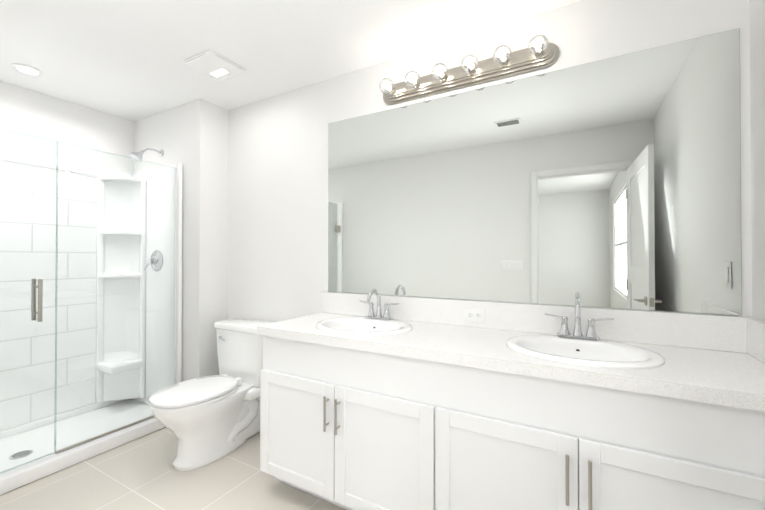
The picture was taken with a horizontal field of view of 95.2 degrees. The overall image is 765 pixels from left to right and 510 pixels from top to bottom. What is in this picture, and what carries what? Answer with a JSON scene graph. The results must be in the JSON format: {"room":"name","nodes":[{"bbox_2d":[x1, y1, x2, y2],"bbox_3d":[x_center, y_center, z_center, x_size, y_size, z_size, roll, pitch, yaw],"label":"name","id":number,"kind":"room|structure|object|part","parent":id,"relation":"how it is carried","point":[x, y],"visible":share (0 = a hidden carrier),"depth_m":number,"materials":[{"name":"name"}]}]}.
{"room":"bathroom","nodes":[
{"label":"bathroom","id":0,"kind":"room"},
{"bbox_2d":[0,80,133,173],"bbox_3d":[-2.655,0.043,2.305,0.100,2.440,1.780,0,-1,29],"label":"wall","id":1,"kind":"structure","parent":0,"point":[24,111],"depth_m":2.64,"materials":[{"name":"white paint"}]},
{"bbox_2d":[0,427,345,509],"bbox_3d":[-0.787,1.282,1.457,4.180,0.050,2.120,0,-1,29],"label":"floor","id":2,"kind":"structure","parent":0,"point":[141,473],"depth_m":1.90,"materials":[{"name":"tile"}]},
{"bbox_2d":[0,398,165,494],"bbox_3d":[-2.250,1.219,2.141,0.752,0.084,1.654,0,-1,29],"label":"shower pan","id":3,"kind":"object","parent":2,"relation":"on","point":[21,476],"visible":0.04,"depth_m":2.33,"materials":[{"name":"white plastic"}]},
{"bbox_2d":[0,128,176,472],"bbox_3d":[-1.974,0.250,1.995,0.110,1.852,1.582,0,-1,29],"label":"glass shower enclosure","id":4,"kind":"object","parent":3,"relation":"on","point":[34,286],"visible":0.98,"depth_m":2.15,"materials":[{"name":"clear glass"}]},
{"bbox_2d":[0,149,182,430],"bbox_3d":[-2.261,0.234,2.154,0.727,1.884,1.650,0,-1,29],"label":"shower surround","id":5,"kind":"object","parent":3,"relation":"on","point":[48,291],"visible":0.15,"depth_m":2.71,"materials":[{"name":"tile"}]},
{"bbox_2d":[144,250,162,270],"bbox_3d":[-1.836,0.047,2.793,0.170,0.170,0.066,0,-1,29],"label":"shower valve","id":6,"kind":"object","parent":5,"relation":"attached to","point":[156,257],"depth_m":2.79,"materials":[{"name":"silver metal"}]},
{"bbox_2d":[149,318,273,470],"bbox_3d":[-1.091,0.873,2.275,0.500,0.778,0.752,0,-1,29],"label":"toilet","id":7,"kind":"object","parent":2,"relation":"on","point":[205,420],"visible":1,"depth_m":2.20,"materials":[{"name":"white ceramic"}]},
{"bbox_2d":[260,336,451,509],"bbox_3d":[-0.067,0.842,1.846,1.046,0.834,0.540,0,-1,29],"label":"base cabinet","id":8,"kind":"object","parent":2,"relation":"on","point":[348,429],"depth_m":1.58,"materials":[{"name":"white paint"}]},
{"bbox_2d":[452,364,764,509],"bbox_3d":[0.782,0.838,1.377,1.142,0.834,0.540,0,-1,29],"label":"base cabinet","id":9,"kind":"object","parent":2,"relation":"on","point":[520,442],"depth_m":1.13,"materials":[{"name":"white paint"}]},
{"bbox_2d":[257,292,764,411],"bbox_3d":[0.373,0.331,1.602,2.078,0.182,0.551,0,-1,29],"label":"countertop","id":10,"kind":"structure","parent":9,"relation":"on","point":[716,359],"depth_m":1.43,"materials":[{"name":"white stone"}]},
{"bbox_2d":[316,317,412,335],"bbox_3d":[-0.102,0.442,1.855,0.536,0.158,0.436,0,-1,29],"label":"sink","id":11,"kind":"object","parent":10,"relation":"in","point":[357,326],"visible":0.5,"depth_m":1.93,"materials":[{"name":"white ceramic"}]},
{"bbox_2d":[359,289,398,319],"bbox_3d":[-0.045,0.276,1.958,0.262,0.175,0.158,0,-1,29],"label":"faucet","id":12,"kind":"object","parent":10,"relation":"on","point":[385,316],"visible":1,"depth_m":1.99,"materials":[{"name":"silver metal"}]},
{"bbox_2d":[463,308,485,322],"bbox_3d":[0.481,0.316,1.829,0.118,0.072,0.007,0,-1,29],"label":"outlet","id":13,"kind":"object","parent":10,"relation":"attached to","point":[474,315],"visible":1,"depth_m":1.83,"materials":[{"name":"white plastic"}]},
{"bbox_2d":[545,299,613,339],"bbox_3d":[0.825,0.272,1.477,0.262,0.175,0.158,0,-1,29],"label":"faucet","id":14,"kind":"object","parent":10,"relation":"on","point":[590,334],"visible":1,"depth_m":1.50,"materials":[{"name":"silver metal"}]},
{"bbox_2d":[506,335,664,368],"bbox_3d":[0.769,0.439,1.374,0.536,0.158,0.436,0,-1,29],"label":"sink","id":15,"kind":"object","parent":10,"relation":"in","point":[601,353],"visible":0.58,"depth_m":1.41,"materials":[{"name":"white ceramic"}]},
{"bbox_2d":[134,98,227,381],"bbox_3d":[-1.735,0.049,3.007,1.030,2.440,0.340,0,-1,29],"label":"wall","id":16,"kind":"structure","parent":0,"point":[191,137],"depth_m":2.69,"materials":[{"name":"white paint"}]},
{"bbox_2d":[130,148,163,162],"bbox_3d":[-1.860,-0.789,2.756,0.088,0.147,0.230,0,-1,29],"label":"shower head","id":17,"kind":"object","parent":16,"relation":"attached to","point":[137,155],"visible":0.96,"depth_m":2.70},
{"bbox_2d":[0,0,582,121],"bbox_3d":[-0.787,-1.208,1.476,4.180,0.050,2.120,0,-1,29],"label":"ceiling","id":18,"kind":"structure","parent":0,"point":[124,59],"depth_m":1.92,"materials":[{"name":"white paint"}]},
{"bbox_2d":[11,63,43,75],"bbox_3d":[-2.251,-1.173,2.217,0.144,0.008,0.144,0,-1,29],"label":"recessed light","id":19,"kind":"object","parent":18,"relation":"in","point":[27,69],"visible":1,"depth_m":2.21,"materials":[{"name":"white plastic"}]},
{"bbox_2d":[184,50,245,81],"bbox_3d":[-1.040,-1.167,2.175,0.265,0.020,0.265,0,-1,29],"label":"ceiling vent","id":20,"kind":"object","parent":18,"relation":"in","point":[214,65],"visible":1,"depth_m":2.15,"materials":[{"name":"white plastic"}]},
{"bbox_2d":[227,0,751,321],"bbox_3d":[0.152,0.042,2.101,3.150,2.440,0.100,0,-1,29],"label":"wall","id":21,"kind":"structure","parent":0,"point":[277,208],"depth_m":2.35,"materials":[{"name":"white paint"}]},
{"bbox_2d":[379,34,559,104],"bbox_3d":[0.383,-0.964,1.823,0.960,0.118,0.174,0,-1,29],"label":"sconce","id":22,"kind":"object","parent":21,"relation":"attached to","point":[522,61],"depth_m":1.81,"materials":[{"name":"silver metal"}]},
{"bbox_3d":[0.026,-0.963,1.993,0.088,0.086,0.088,0,0,-16],"label":"vanity light bulb","id":23,"kind":"part","parent":22,"relation":"part of","materials":[{"name":"glass"}]},
{"bbox_3d":[0.164,-0.964,1.917,0.088,0.086,0.088,0,0,-16],"label":"vanity light bulb","id":24,"kind":"part","parent":22,"relation":"part of","materials":[{"name":"glass"}]},
{"bbox_3d":[0.302,-0.964,1.840,0.088,0.086,0.088,0,0,-16],"label":"vanity light bulb","id":25,"kind":"part","parent":22,"relation":"part of","materials":[{"name":"glass"}]},
{"bbox_3d":[0.440,-0.965,1.764,0.088,0.086,0.088,0,0,-16],"label":"vanity light bulb","id":26,"kind":"part","parent":22,"relation":"part of","materials":[{"name":"glass"}]},
{"bbox_3d":[0.579,-0.965,1.687,0.088,0.086,0.088,0,0,-16],"label":"vanity light bulb","id":27,"kind":"part","parent":22,"relation":"part of","materials":[{"name":"glass"}]},
{"bbox_3d":[0.717,-0.966,1.611,0.088,0.086,0.088,0,0,-16],"label":"vanity light bulb","id":28,"kind":"part","parent":22,"relation":"part of","materials":[{"name":"glass"}]},
{"bbox_2d":[328,28,741,315],"bbox_3d":[0.515,-0.321,1.841,2.000,1.118,0.006,0,-1,29],"label":"mirror","id":29,"kind":"object","parent":21,"relation":"attached to","point":[613,182],"visible":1,"depth_m":1.65,"materials":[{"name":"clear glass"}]},
{"bbox_2d":[749,0,764,321],"bbox_3d":[0.974,0.029,0.435,0.100,2.440,2.020,0,-1,29],"label":"wall","id":30,"kind":"structure","parent":0,"point":[757,69],"depth_m":1.29,"materials":[{"name":"white paint"}]}
]}

